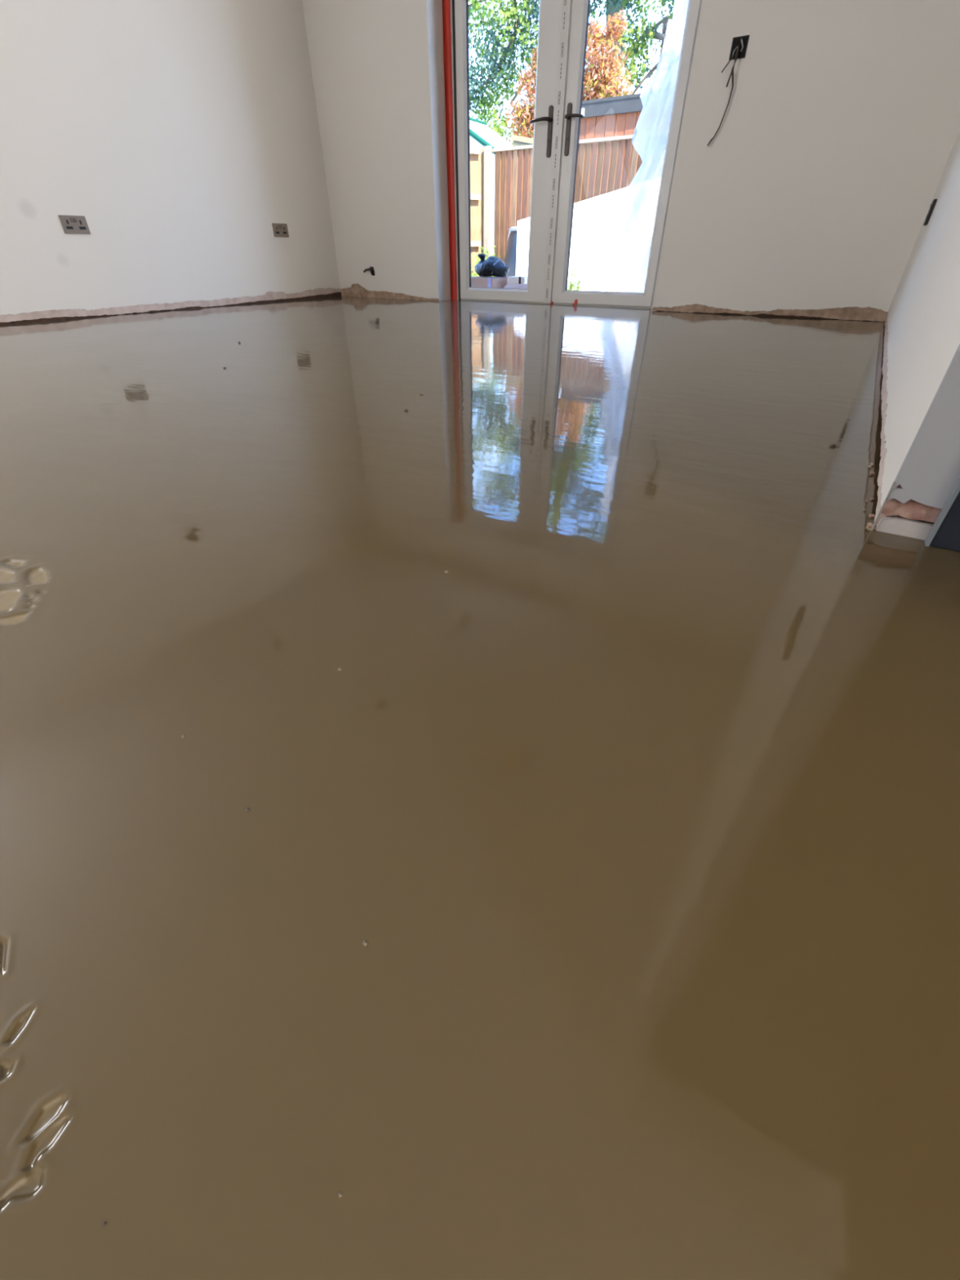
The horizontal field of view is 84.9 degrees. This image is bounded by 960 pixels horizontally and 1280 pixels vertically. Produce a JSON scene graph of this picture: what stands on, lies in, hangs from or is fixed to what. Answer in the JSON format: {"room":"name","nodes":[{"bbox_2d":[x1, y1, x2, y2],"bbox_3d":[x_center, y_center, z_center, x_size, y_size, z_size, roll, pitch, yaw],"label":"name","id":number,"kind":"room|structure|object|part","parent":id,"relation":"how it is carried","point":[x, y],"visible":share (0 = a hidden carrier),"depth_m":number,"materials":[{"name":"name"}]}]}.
{"room":"building under construction","nodes":[
{"label":"building under construction","id":0,"kind":"room"},
{"bbox_2d":[0,0,341,324],"bbox_3d":[-3.312,-2.395,1.861,0.290,2.920,7.850,20,41,25],"label":"wall","id":1,"kind":"structure","parent":0,"point":[180,131],"depth_m":3.40,"materials":[{"name":"white paint"}]},
{"bbox_2d":[57,214,90,234],"bbox_3d":[-2.440,-2.502,3.160,0.012,0.087,0.147,20,41,25],"label":"wall socket","id":2,"kind":"object","parent":1,"relation":"attached to","point":[77,224],"visible":1,"depth_m":3.16,"materials":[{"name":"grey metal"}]},
{"bbox_2d":[271,222,288,237],"bbox_3d":[-1.606,-3.303,4.229,0.012,0.087,0.147,20,41,25],"label":"wall socket","id":3,"kind":"object","parent":1,"relation":"attached to","point":[281,230],"visible":1,"depth_m":4.23,"materials":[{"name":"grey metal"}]},
{"bbox_2d":[0,296,959,1279],"bbox_3d":[0.241,-0.166,0.791,8.170,0.012,7.500,20,41,25],"label":"floor","id":4,"kind":"structure","parent":0,"point":[479,780],"depth_m":0.40,"materials":[{"name":"brown concrete"}]},
{"bbox_2d":[924,477,959,551],"bbox_3d":[1.158,-0.782,-0.183,1.272,2.150,1.230,20,41,25],"label":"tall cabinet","id":5,"kind":"object","parent":4,"relation":"on","point":[944,533],"visible":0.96,"depth_m":0.73,"materials":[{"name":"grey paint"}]},
{"bbox_2d":[302,0,959,321],"bbox_3d":[2.183,-2.972,2.622,8.600,2.920,0.310,20,41,25],"label":"wall","id":6,"kind":"structure","parent":0,"point":[812,193],"depth_m":3.08,"materials":[{"name":"white paint"}]},
{"bbox_2d":[363,266,374,275],"bbox_3d":[-0.977,-3.250,4.623,0.106,0.068,0.034,8,37,11],"label":"outlet","id":7,"kind":"object","parent":6,"relation":"attached to","point":[371,268],"visible":1,"depth_m":4.61,"materials":[{"name":"black plastic"}]},
{"bbox_2d":[450,0,702,308],"bbox_3d":[0.519,-3.479,3.579,1.823,2.100,0.146,20,41,25],"label":"door","id":8,"kind":"structure","parent":6,"relation":"in","point":[563,24],"depth_m":3.66,"materials":[{"name":"white plastic"}]},
{"bbox_2d":[442,0,457,299],"bbox_3d":[-0.225,-3.772,3.942,0.062,2.040,0.019,20,41,25],"label":"tape","id":9,"kind":"object","parent":8,"relation":"attached to","point":[446,3],"visible":1,"depth_m":3.94,"materials":[{"name":"red plastic"}]},
{"bbox_3d":[0.197,-3.619,3.763,0.834,1.994,0.055,20,41,25],"label":"sash","id":10,"kind":"part","parent":8,"relation":"part of","materials":[{"name":"white plastic"}]},
{"bbox_3d":[0.410,-3.529,3.566,0.139,0.028,0.063,20,41,25],"label":"lever","id":11,"kind":"part","parent":8,"relation":"part of","materials":[{"name":"brown metal"}]},
{"bbox_3d":[0.479,-3.483,3.597,0.031,0.261,0.012,20,41,25],"label":"handle","id":12,"kind":"part","parent":8,"relation":"part of","materials":[{"name":"brown metal"}]},
{"bbox_3d":[0.594,-3.441,3.539,0.031,0.261,0.012,20,41,25],"label":"handle","id":13,"kind":"part","parent":8,"relation":"part of","materials":[{"name":"brown metal"}]},
{"bbox_3d":[0.626,-3.449,3.457,0.139,0.027,0.063,20,41,25],"label":"lever","id":14,"kind":"part","parent":8,"relation":"part of","materials":[{"name":"brown metal"}]},
{"bbox_3d":[0.903,-3.357,3.408,0.825,1.994,0.055,20,41,25],"label":"sash","id":15,"kind":"part","parent":8,"relation":"part of","materials":[{"name":"white plastic"}]},
{"bbox_2d":[706,35,749,146],"bbox_3d":[1.380,-3.056,2.931,0.111,0.430,0.038,20,41,25],"label":"electrical cable","id":16,"kind":"object","parent":6,"relation":"attached to","point":[740,44],"visible":1,"depth_m":2.84,"materials":[{"name":"black plastic"}]},
{"bbox_2d":[863,128,959,540],"bbox_3d":[1.542,-1.860,1.294,0.146,2.720,3.422,20,41,25],"label":"wall","id":17,"kind":"structure","parent":0,"point":[919,465],"depth_m":0.86,"materials":[{"name":"white paint"}]},
{"bbox_2d":[923,199,937,225],"bbox_3d":[1.994,-1.896,2.327,0.016,0.087,0.147,20,41,25],"label":"wall socket","id":18,"kind":"object","parent":17,"relation":"attached to","point":[934,202],"visible":1,"depth_m":2.28,"materials":[{"name":"black plastic"}]},
{"label":"outside","id":19,"kind":"structure","parent":0,"visible":0},
{"bbox_3d":[12.840,-17.386,24.461,50.000,0.300,55.500,20,41,25],"label":"ground","id":20,"kind":"structure","parent":19,"visible":0},
{"bbox_2d":[470,145,484,276],"bbox_3d":[-1.023,-6.918,8.594,2.533,1.858,0.113,-19,40,-23],"label":"fence","id":21,"kind":"object","parent":20,"relation":"on","point":[477,153],"visible":0.12,"depth_m":8.90,"materials":[{"name":"beige wood"}]},
{"bbox_3d":[-1.059,-7.584,8.045,2.430,0.075,0.071,-19,40,-23],"label":"arris rail","id":22,"kind":"part","parent":21,"relation":"part of","materials":[{"name":"beige wood"}]},
{"bbox_3d":[-1.058,-7.127,8.385,2.430,0.075,0.071,-19,40,-23],"label":"arris rail","id":23,"kind":"part","parent":21,"relation":"part of","materials":[{"name":"beige wood"}]},
{"bbox_3d":[-1.057,-6.621,8.760,2.430,0.075,0.071,-19,40,-23],"label":"arris rail","id":24,"kind":"part","parent":21,"relation":"part of","materials":[{"name":"beige wood"}]},
{"bbox_2d":[471,253,494,276],"bbox_3d":[-0.038,-4.642,6.683,0.737,0.474,0.483,20,41,25],"label":"leafy weed","id":25,"kind":"object","parent":20,"relation":"on","point":[477,258],"visible":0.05,"depth_m":6.60,"materials":[{"name":"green plant"}]},
{"bbox_2d":[483,145,491,260],"bbox_3d":[0.128,-7.257,9.048,0.110,1.850,0.080,20,41,25],"label":"gate post","id":26,"kind":"object","parent":20,"relation":"on","point":[487,149],"visible":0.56,"depth_m":8.88,"materials":[{"name":"beige wood"}]},
{"bbox_2d":[471,275,506,288],"bbox_3d":[0.029,-3.180,4.856,0.380,0.298,0.306,20,41,25],"label":"cardboard box","id":27,"kind":"object","parent":20,"relation":"on","point":[476,282],"visible":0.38,"depth_m":4.67,"materials":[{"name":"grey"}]},
{"bbox_2d":[474,253,509,276],"bbox_3d":[0.108,-3.380,4.729,0.344,0.168,0.232,20,41,25],"label":"sack","id":28,"kind":"object","parent":27,"relation":"on","point":[494,266],"visible":1,"depth_m":4.67,"materials":[{"name":"black"}]},
{"bbox_2d":[469,117,511,256],"bbox_3d":[-0.321,-9.802,11.722,2.486,2.752,1.659,20,41,25],"label":"greenhouse","id":29,"kind":"object","parent":20,"relation":"on","point":[480,135],"visible":0.07,"depth_m":10.79,"materials":[{"name":"white"}]},
{"bbox_3d":[-0.027,-9.060,10.943,0.810,2.488,0.010,20,41,25],"label":"gable pane","id":30,"kind":"part","parent":29,"relation":"part of","materials":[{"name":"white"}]},
{"bbox_3d":[-0.307,-10.623,11.144,2.440,0.660,1.600,20,41,25],"label":"roof pane","id":31,"kind":"part","parent":29,"relation":"part of","materials":[{"name":"white"}]},
{"bbox_2d":[503,226,517,276],"bbox_3d":[0.748,-6.202,8.498,0.822,0.810,0.821,20,41,25],"label":"bin","id":32,"kind":"object","parent":20,"relation":"on","point":[510,255],"visible":0.23,"depth_m":8.28,"materials":[{"name":"plastic"}]},
{"bbox_3d":[0.754,-6.495,8.276,0.600,0.075,0.600,20,41,25],"label":"lid","id":33,"kind":"part","parent":32,"relation":"part of","materials":[{"name":"grey plastic"}]},
{"bbox_2d":[503,284,527,288],"bbox_3d":[0.337,-2.959,4.589,0.240,0.262,0.180,16,40,21],"label":"cardboard box","id":34,"kind":"object","parent":20,"relation":"on","point":[508,286],"visible":0.12,"depth_m":4.49,"materials":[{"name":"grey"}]},
{"bbox_2d":[506,275,527,284],"bbox_3d":[0.367,-3.127,4.777,0.175,0.306,0.202,20,41,25],"label":"cardboard box","id":35,"kind":"object","parent":20,"relation":"on","point":[513,279],"visible":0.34,"depth_m":4.63,"materials":[{"name":"beige cardboard"}]},
{"bbox_2d":[511,134,533,150],"bbox_3d":[0.800,-7.397,9.088,0.660,2.025,0.032,20,41,25],"label":"panel","id":36,"kind":"object","parent":20,"relation":"on","point":[516,140],"visible":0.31,"depth_m":8.60,"materials":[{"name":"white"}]},
{"bbox_2d":[491,134,642,261],"bbox_3d":[2.434,-6.505,8.015,5.208,1.874,0.165,20,41,25],"label":"fence","id":37,"kind":"object","parent":20,"relation":"on","point":[603,166],"visible":0.14,"depth_m":8.27,"materials":[{"name":"brown wood"}]},
{"bbox_3d":[2.406,-7.184,7.466,5.200,0.040,0.075,20,41,25],"label":"capping rail","id":38,"kind":"part","parent":37,"relation":"part of","materials":[{"name":"wood"}]},
{"bbox_2d":[504,8,633,143],"bbox_3d":[1.931,-11.029,12.039,3.291,4.358,1.481,20,41,25],"label":"shrub","id":39,"kind":"object","parent":20,"relation":"on","point":[602,83],"visible":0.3,"depth_m":10.95,"materials":[{"name":"orange plant"}]},
{"bbox_2d":[468,0,674,141],"bbox_3d":[2.674,-14.085,11.585,9.110,9.824,3.011,20,41,25],"label":"tree","id":40,"kind":"object","parent":20,"relation":"on","point":[611,6],"visible":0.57,"depth_m":12.26,"materials":[{"name":"green plant"}]},
{"bbox_2d":[515,186,628,290],"bbox_3d":[2.183,-5.741,7.218,3.668,1.590,0.030,18,40,23],"label":"board","id":41,"kind":"object","parent":20,"relation":"on","point":[594,220],"visible":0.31,"depth_m":7.59,"materials":[{"name":"white"}]},
{"bbox_2d":[567,268,587,290],"bbox_3d":[0.935,-3.646,5.443,0.190,0.347,0.289,-30,46,-34],"label":"leafy weed","id":42,"kind":"object","parent":20,"relation":"on","point":[571,286],"visible":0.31,"depth_m":5.38,"materials":[{"name":"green plant"}]},
{"bbox_2d":[578,93,643,143],"bbox_3d":[3.459,-8.540,10.028,4.150,2.730,1.440,20,41,25],"label":"garden shed","id":43,"kind":"object","parent":20,"relation":"on","point":[615,116],"visible":0.14,"depth_m":9.38,"materials":[{"name":"red wood"}]},
{"bbox_2d":[606,231,634,291],"bbox_3d":[1.426,-3.896,5.524,0.338,0.660,0.033,-16,40,-21],"label":"cane","id":44,"kind":"object","parent":20,"relation":"on","point":[632,233],"visible":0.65,"depth_m":5.50,"materials":[{"name":"beige"}]},
{"bbox_2d":[591,0,688,293],"bbox_3d":[1.998,-4.418,4.125,1.475,3.160,3.010,1,37,1],"label":"sheet","id":45,"kind":"object","parent":20,"relation":"on","point":[637,212],"visible":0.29,"depth_m":5.46,"materials":[{"name":"plastic"}]},
{"bbox_3d":[2.130,-5.552,8.355,11.000,0.130,0.650,20,41,25],"label":"planting bed","id":46,"kind":"object","parent":20,"relation":"on","visible":0},
{"bbox_2d":[476,245,501,262],"bbox_3d":[0.156,-6.540,9.134,0.573,0.539,0.350,20,41,25],"label":"leafy weed","id":47,"kind":"object","parent":46,"relation":"on","point":[494,246],"visible":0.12,"depth_m":9.01,"materials":[{"name":"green plant"}]}
]}

